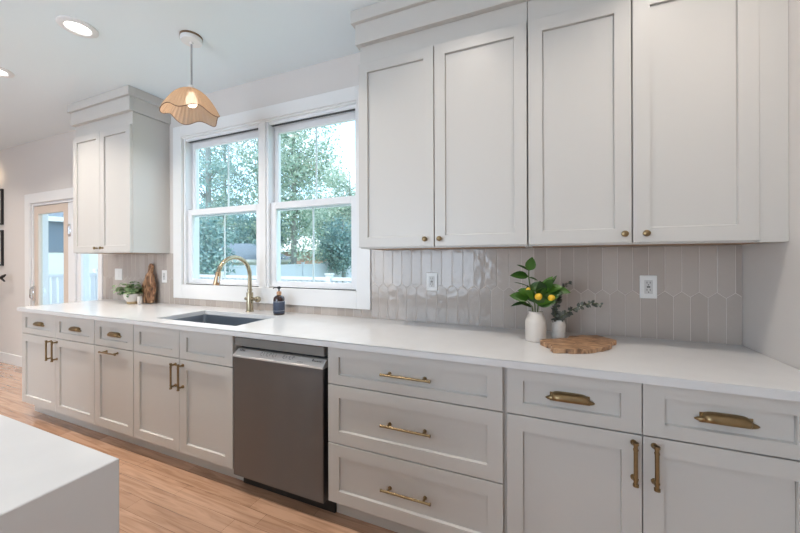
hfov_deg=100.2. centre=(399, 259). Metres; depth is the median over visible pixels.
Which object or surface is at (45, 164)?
wall
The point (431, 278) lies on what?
receptacle
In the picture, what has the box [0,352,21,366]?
baseboard
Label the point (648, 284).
receptacle
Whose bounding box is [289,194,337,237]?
broadleaf tree
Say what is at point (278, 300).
soap bottle
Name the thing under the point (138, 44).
ceiling
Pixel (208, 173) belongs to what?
pine tree
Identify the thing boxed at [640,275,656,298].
wall outlet
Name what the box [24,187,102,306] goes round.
trim
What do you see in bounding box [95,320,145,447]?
base cabinet
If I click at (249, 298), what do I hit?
faucet
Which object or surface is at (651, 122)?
upper cabinet
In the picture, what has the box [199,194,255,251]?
broadleaf tree
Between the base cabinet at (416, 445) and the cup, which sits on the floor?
the base cabinet at (416, 445)
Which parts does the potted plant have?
pot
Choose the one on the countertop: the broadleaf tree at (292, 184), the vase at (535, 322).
the vase at (535, 322)
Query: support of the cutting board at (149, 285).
on the countertop
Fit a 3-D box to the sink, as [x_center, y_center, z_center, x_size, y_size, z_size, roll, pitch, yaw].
[-1.267,0.528,2.331,0.761,0.186,0.383,0,0,22]
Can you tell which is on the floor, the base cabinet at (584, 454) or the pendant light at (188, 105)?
the base cabinet at (584, 454)
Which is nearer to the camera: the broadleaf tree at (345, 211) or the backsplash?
the backsplash
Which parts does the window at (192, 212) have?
sash, sash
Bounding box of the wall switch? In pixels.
[115,268,121,279]
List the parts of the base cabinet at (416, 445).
handle, handle, handle, drawer, drawer, drawer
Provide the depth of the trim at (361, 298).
2.63 m
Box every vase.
[525,310,545,341]
[551,320,565,338]
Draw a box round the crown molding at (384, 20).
[350,0,529,49]
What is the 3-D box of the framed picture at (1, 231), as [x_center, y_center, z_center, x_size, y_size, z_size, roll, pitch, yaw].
[-5.300,-0.144,4.376,0.420,0.460,0.023,0,0,22]
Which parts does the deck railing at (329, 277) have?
rail, rail, rail, post, rail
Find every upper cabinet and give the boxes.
[67,85,170,253]
[359,1,528,249]
[528,0,788,247]
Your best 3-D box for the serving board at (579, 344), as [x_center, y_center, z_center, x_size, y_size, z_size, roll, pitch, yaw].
[0.821,0.388,1.529,0.403,0.020,0.212,0,0,-23]
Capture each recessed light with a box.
[0,67,14,77]
[56,16,98,37]
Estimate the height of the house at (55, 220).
5.200 m
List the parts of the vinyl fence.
panel, panel, panel, post, panel, panel, panel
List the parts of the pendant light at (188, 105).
rim cord, lamp shade, cord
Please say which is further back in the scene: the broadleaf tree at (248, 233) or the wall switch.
the broadleaf tree at (248, 233)
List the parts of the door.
handle, panel, fixed panel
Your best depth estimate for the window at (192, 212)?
2.98 m
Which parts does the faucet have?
spout, lever handle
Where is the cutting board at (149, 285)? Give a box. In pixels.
[141,263,155,302]
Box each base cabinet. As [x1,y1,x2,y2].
[22,312,107,434]
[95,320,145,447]
[134,325,243,480]
[328,347,506,532]
[506,368,799,532]
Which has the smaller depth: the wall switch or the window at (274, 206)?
the window at (274, 206)
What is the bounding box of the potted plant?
[112,281,142,303]
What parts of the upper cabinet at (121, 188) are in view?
door, door, crown, panel, panel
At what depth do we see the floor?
1.85 m
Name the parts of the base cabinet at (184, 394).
door, handle, handle, door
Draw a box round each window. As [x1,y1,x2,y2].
[184,124,259,286]
[266,104,356,290]
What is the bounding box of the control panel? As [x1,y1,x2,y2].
[242,346,327,357]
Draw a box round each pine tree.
[199,139,257,251]
[199,142,254,255]
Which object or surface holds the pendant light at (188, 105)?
hanging from the ceiling
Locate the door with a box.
[29,199,88,305]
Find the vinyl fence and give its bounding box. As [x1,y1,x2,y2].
[199,262,350,282]
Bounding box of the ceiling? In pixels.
[0,0,383,149]
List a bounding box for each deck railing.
[49,269,97,303]
[200,272,350,282]
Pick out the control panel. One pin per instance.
(268, 350)
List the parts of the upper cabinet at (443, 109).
door, panel, door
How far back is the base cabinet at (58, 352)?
2.63 m
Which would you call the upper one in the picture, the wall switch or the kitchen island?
the wall switch
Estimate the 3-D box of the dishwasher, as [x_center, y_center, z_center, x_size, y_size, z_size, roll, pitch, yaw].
[-0.544,0.878,2.062,0.636,0.875,0.606,0,0,22]
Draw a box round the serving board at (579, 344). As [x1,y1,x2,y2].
[540,335,616,353]
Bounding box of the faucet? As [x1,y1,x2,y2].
[213,255,260,311]
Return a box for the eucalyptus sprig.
[551,281,602,321]
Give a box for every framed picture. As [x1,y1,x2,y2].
[0,189,3,224]
[0,230,3,265]
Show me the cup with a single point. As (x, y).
(139, 298)
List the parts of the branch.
stem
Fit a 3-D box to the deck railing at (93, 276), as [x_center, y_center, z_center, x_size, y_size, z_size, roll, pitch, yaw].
[-6.118,0.796,6.785,0.140,1.195,3.040,0,0,22]
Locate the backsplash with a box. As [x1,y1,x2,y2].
[103,245,741,344]
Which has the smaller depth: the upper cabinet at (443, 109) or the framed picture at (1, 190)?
the upper cabinet at (443, 109)
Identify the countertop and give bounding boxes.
[17,299,799,401]
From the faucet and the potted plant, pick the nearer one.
the faucet
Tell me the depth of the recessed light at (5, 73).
2.55 m
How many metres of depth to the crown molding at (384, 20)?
1.81 m
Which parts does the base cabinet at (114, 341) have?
handle, drawer, cup pull, door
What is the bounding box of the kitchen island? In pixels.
[0,414,118,532]
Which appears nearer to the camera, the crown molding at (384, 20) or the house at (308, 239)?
the crown molding at (384, 20)
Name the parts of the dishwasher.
control panel, trim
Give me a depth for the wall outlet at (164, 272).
3.08 m
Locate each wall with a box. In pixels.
[0,52,714,355]
[742,0,799,369]
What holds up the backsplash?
attached to the wall at (45, 164)
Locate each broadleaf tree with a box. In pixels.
[199,133,314,228]
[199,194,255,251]
[199,207,240,274]
[232,123,350,266]
[239,203,298,255]
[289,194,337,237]
[297,161,354,263]
[311,214,350,282]
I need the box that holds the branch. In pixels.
[509,257,570,311]
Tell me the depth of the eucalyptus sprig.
1.63 m
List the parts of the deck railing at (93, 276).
rail, post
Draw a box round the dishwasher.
[232,336,335,512]
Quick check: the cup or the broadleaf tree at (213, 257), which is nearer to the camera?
the cup
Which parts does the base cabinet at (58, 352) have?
drawer, cup pull, door, handle, handle, cup pull, drawer, door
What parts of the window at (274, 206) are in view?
sash, sash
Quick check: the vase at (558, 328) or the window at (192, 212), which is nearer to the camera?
the vase at (558, 328)
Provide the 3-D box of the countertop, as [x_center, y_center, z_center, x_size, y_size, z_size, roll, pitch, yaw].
[-0.841,0.418,2.194,4.966,0.030,0.648,0,0,22]
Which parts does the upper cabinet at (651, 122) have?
door, knob, knob, panel, door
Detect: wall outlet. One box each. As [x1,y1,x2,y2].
[162,270,166,282]
[426,273,437,290]
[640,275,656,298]
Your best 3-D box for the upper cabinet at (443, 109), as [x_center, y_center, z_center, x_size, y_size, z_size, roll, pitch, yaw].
[0.239,-0.745,1.904,0.917,1.368,0.353,0,0,22]
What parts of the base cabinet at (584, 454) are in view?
cup pull, drawer, door, handle, handle, drawer, door, cup pull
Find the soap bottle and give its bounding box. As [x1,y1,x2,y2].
[273,286,284,314]
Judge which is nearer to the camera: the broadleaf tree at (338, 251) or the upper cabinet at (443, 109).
the upper cabinet at (443, 109)
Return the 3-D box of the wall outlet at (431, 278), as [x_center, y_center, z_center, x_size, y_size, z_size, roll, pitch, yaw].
[0.200,0.142,2.099,0.072,0.115,0.008,0,0,22]
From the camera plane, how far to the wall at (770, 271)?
1.28 m
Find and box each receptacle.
[429,276,433,286]
[644,280,652,293]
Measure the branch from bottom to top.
0.300 m
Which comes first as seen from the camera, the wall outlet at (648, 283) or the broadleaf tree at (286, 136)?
the wall outlet at (648, 283)
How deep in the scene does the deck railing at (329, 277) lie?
6.76 m
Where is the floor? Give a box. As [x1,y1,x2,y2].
[0,362,396,532]
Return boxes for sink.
[173,314,264,325]
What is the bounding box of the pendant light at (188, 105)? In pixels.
[159,30,219,126]
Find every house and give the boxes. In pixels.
[48,212,97,303]
[202,243,290,265]
[281,236,326,263]
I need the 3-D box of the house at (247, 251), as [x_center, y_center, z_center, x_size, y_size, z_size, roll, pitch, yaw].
[-11.282,0.449,24.512,5.930,3.200,4.730,0,0,-8]
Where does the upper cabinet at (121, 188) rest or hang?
attached to the wall at (45, 164)
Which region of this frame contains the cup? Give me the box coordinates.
[137,296,142,304]
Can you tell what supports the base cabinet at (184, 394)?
on the floor
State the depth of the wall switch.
3.35 m
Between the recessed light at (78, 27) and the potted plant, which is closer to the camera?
the recessed light at (78, 27)
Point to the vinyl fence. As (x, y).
(295, 270)
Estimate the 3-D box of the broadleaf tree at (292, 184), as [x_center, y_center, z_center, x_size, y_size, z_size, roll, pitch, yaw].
[-5.615,-4.437,17.999,6.436,12.943,5.548,0,0,34]
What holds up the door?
in the wall at (45, 164)
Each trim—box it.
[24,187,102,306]
[173,85,370,309]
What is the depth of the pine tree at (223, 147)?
20.27 m

